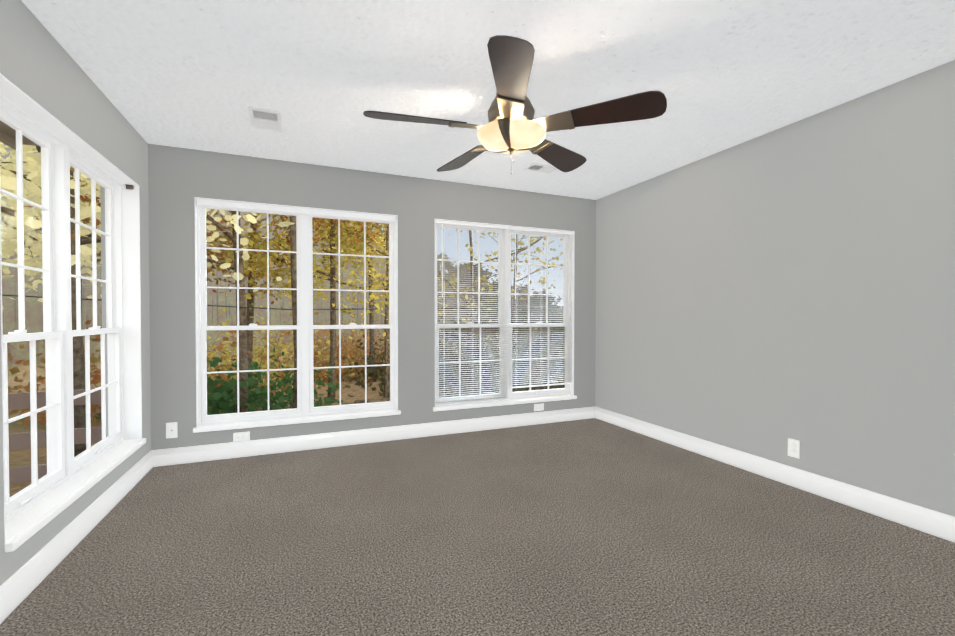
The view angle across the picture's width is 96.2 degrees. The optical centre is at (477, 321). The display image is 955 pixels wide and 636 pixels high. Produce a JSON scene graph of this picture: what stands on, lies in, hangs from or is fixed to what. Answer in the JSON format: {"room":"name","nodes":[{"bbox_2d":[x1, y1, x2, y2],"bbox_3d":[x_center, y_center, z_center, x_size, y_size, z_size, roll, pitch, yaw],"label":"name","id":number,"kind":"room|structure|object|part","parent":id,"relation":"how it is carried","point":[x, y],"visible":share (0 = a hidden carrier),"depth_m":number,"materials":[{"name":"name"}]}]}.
{"room":"empty living room","nodes":[
{"label":"empty living room","id":0,"kind":"room"},
{"bbox_2d":[0,0,150,585],"bbox_3d":[-1.490,-0.082,0.560,0.220,2.680,5.710,0,1,-22],"label":"wall","id":1,"kind":"structure","parent":0,"point":[39,65],"depth_m":2.17,"materials":[{"name":"grey paint"}]},
{"bbox_2d":[0,121,38,149],"bbox_3d":[-2.091,-1.414,0.688,0.780,0.220,6.140,0,1,-22],"label":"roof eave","id":2,"kind":"object","parent":1,"relation":"attached to","point":[5,136],"depth_m":3.21,"materials":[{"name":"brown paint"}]},
{"bbox_2d":[0,74,141,543],"bbox_3d":[-2.194,-0.056,2.311,0.185,1.800,1.544,0,1,-22],"label":"window","id":3,"kind":"structure","parent":1,"relation":"in","point":[64,148],"depth_m":2.29,"materials":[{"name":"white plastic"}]},
{"bbox_2d":[125,184,133,189],"bbox_3d":[-2.445,-0.945,3.011,0.045,0.028,0.024,0,1,-22],"label":"bracket","id":4,"kind":"object","parent":3,"relation":"attached to","point":[131,187],"visible":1,"depth_m":3.01,"materials":[{"name":"silver metal"}]},
{"bbox_2d":[5,438,145,551],"bbox_3d":[-2.148,0.861,2.342,0.137,0.035,1.544,0,1,-22],"label":"sill","id":5,"kind":"structure","parent":1,"relation":"attached to","point":[27,524],"depth_m":2.09,"materials":[{"name":"white wood"}]},
{"bbox_2d":[0,451,152,623],"bbox_3d":[-1.410,1.074,0.690,0.015,0.125,5.560,0,1,-22],"label":"baseboard","id":6,"kind":"structure","parent":1,"relation":"attached to","point":[21,584],"depth_m":2.03,"materials":[{"name":"white wood"}]},
{"bbox_2d":[148,144,595,449],"bbox_3d":[-0.642,-0.130,4.096,4.486,2.680,0.180,0,1,-22],"label":"wall","id":7,"kind":"structure","parent":0,"point":[179,179],"depth_m":3.80,"materials":[{"name":"grey paint"}]},
{"bbox_2d":[166,422,176,437],"bbox_3d":[-2.354,0.837,3.300,0.072,0.118,0.008,0,1,-22],"label":"jack","id":8,"kind":"object","parent":7,"relation":"attached to","point":[171,430],"visible":1,"depth_m":3.30,"materials":[{"name":"white plastic"}]},
{"bbox_2d":[233,431,249,441],"bbox_3d":[-1.915,0.934,3.482,0.118,0.072,0.009,0,1,-22],"label":"electrical outlet","id":9,"kind":"object","parent":7,"relation":"attached to","point":[241,436],"visible":1,"depth_m":3.48,"materials":[{"name":"white plastic"}]},
{"bbox_2d":[194,197,397,426],"bbox_3d":[-1.496,-0.075,3.719,1.590,1.800,0.135,0,1,-22],"label":"window","id":10,"kind":"structure","parent":7,"relation":"in","point":[305,327],"depth_m":3.70,"materials":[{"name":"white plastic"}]},
{"bbox_2d":[196,199,396,221],"bbox_3d":[-1.479,-0.944,3.666,1.577,0.048,0.034,0,1,-22],"label":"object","id":11,"kind":"object","parent":10,"relation":"attached to","point":[228,204],"visible":0.98,"depth_m":3.62,"materials":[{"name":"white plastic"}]},
{"bbox_2d":[193,409,400,432],"bbox_3d":[-1.477,0.843,3.685,1.630,0.035,0.090,0,1,-22],"label":"sill","id":12,"kind":"structure","parent":7,"relation":"attached to","point":[229,426],"depth_m":3.62,"materials":[{"name":"white wood"}]},
{"bbox_2d":[151,407,594,466],"bbox_3d":[-0.573,1.028,4.035,4.116,0.125,0.015,0,1,-22],"label":"baseboard","id":13,"kind":"structure","parent":7,"relation":"attached to","point":[184,455],"depth_m":3.81,"materials":[{"name":"white wood"}]},
{"bbox_2d":[435,219,574,404],"bbox_3d":[0.300,-0.085,4.462,1.590,1.800,0.135,0,1,-22],"label":"window","id":14,"kind":"structure","parent":7,"relation":"in","point":[505,284],"depth_m":4.46,"materials":[{"name":"white plastic"}]},
{"bbox_2d":[435,220,572,405],"bbox_3d":[0.319,-0.083,4.418,1.569,1.788,0.037,0,1,-22],"label":"window blinds","id":15,"kind":"object","parent":14,"relation":"attached to","point":[442,222],"visible":0.9,"depth_m":4.39,"materials":[{"name":"white plastic"}]},
{"bbox_2d":[433,395,576,410],"bbox_3d":[0.320,0.833,4.427,1.630,0.035,0.090,0,1,-22],"label":"sill","id":16,"kind":"structure","parent":7,"relation":"attached to","point":[500,403],"depth_m":4.38,"materials":[{"name":"white wood"}]},
{"bbox_2d":[534,403,543,410],"bbox_3d":[0.651,0.908,4.542,0.118,0.072,0.009,0,1,-22],"label":"electrical outlet","id":17,"kind":"object","parent":7,"relation":"attached to","point":[538,407],"visible":1,"depth_m":4.54,"materials":[{"name":"white plastic"}]},
{"bbox_2d":[0,418,954,635],"bbox_3d":[0.448,1.186,1.475,4.486,0.120,5.890,0,1,-22],"label":"floor","id":18,"kind":"structure","parent":0,"point":[591,527],"depth_m":2.08,"materials":[{"name":"carpet"}]},
{"bbox_2d":[21,0,954,199],"bbox_3d":[0.448,-1.374,1.440,4.486,0.120,5.890,0,1,-22],"label":"ceiling","id":19,"kind":"structure","parent":0,"point":[321,76],"depth_m":2.25,"materials":[{"name":"paint"}]},
{"bbox_2d":[248,107,281,131],"bbox_3d":[-1.393,-1.330,2.826,0.185,0.010,0.300,0,1,-22],"label":"ceiling vent","id":20,"kind":"object","parent":19,"relation":"in","point":[265,119],"visible":1,"depth_m":2.81,"materials":[{"name":"white metal"}]},
{"bbox_2d":[363,35,666,173],"bbox_3d":[0.148,-1.082,2.459,1.548,0.490,1.554,0,1,-22],"label":"fan","id":21,"kind":"object","parent":19,"relation":"hanging from","point":[513,126],"visible":1,"depth_m":2.27,"materials":[{"name":"brown wood"}]},
{"bbox_3d":[0.191,-1.028,2.448,0.388,0.086,0.388,0,1,-22],"label":"lamp shade","id":22,"kind":"part","parent":21,"relation":"part of","materials":[{"name":"white glass"}]},
{"bbox_3d":[0.191,-1.195,2.445,0.268,0.264,0.268,0,1,-22],"label":"motor","id":23,"kind":"part","parent":21,"relation":"part of","materials":[{"name":"silver metal"}]},
{"bbox_2d":[523,163,556,173],"bbox_3d":[0.560,-1.343,3.756,0.270,0.010,0.160,0,1,-22],"label":"ceiling vent","id":24,"kind":"object","parent":19,"relation":"in","point":[536,167],"visible":0.96,"depth_m":3.76,"materials":[{"name":"white metal"}]},
{"bbox_2d":[595,60,954,516],"bbox_3d":[2.486,-0.104,2.202,0.150,2.680,5.710,0,1,-22],"label":"wall","id":25,"kind":"structure","parent":0,"point":[767,295],"depth_m":2.80,"materials":[{"name":"grey paint"}]},
{"bbox_2d":[595,407,954,542],"bbox_3d":[2.381,1.053,2.255,0.015,0.125,5.560,0,1,-22],"label":"baseboard","id":26,"kind":"structure","parent":25,"relation":"attached to","point":[933,522],"depth_m":2.79,"materials":[{"name":"white wood"}]},
{"bbox_2d":[788,438,799,458],"bbox_3d":[2.124,0.851,2.882,0.009,0.118,0.072,0,1,-22],"label":"outlet","id":27,"kind":"object","parent":25,"relation":"attached to","point":[793,448],"visible":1,"depth_m":2.88,"materials":[{"name":"white plastic"}]},
{"label":"outside","id":28,"kind":"structure","parent":0,"visible":0},
{"bbox_2d":[7,351,564,497],"bbox_3d":[-1.786,2.641,17.133,70.000,2.256,57.000,0,1,-22],"label":"ground","id":29,"kind":"structure","parent":28,"point":[357,393],"depth_m":10.60,"materials":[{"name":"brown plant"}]},
{"bbox_2d":[0,142,564,483],"bbox_3d":[-3.231,-4.672,10.054,26.002,13.842,21.091,0,1,-22],"label":"trees","id":30,"kind":"object","parent":29,"relation":"on","point":[249,362],"depth_m":8.73,"materials":[{"name":"yellow plant"}]},
{"bbox_3d":[-2.218,-0.634,7.658,26.002,0.871,1.324,0,1,-22],"label":"power cord","id":31,"kind":"part","parent":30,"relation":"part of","materials":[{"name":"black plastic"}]},
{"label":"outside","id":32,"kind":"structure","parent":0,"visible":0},
{"bbox_2d":[0,144,564,365],"bbox_3d":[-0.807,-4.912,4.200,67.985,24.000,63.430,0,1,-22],"label":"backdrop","id":33,"kind":"structure","parent":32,"point":[229,298],"depth_m":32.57,"materials":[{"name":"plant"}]}
]}

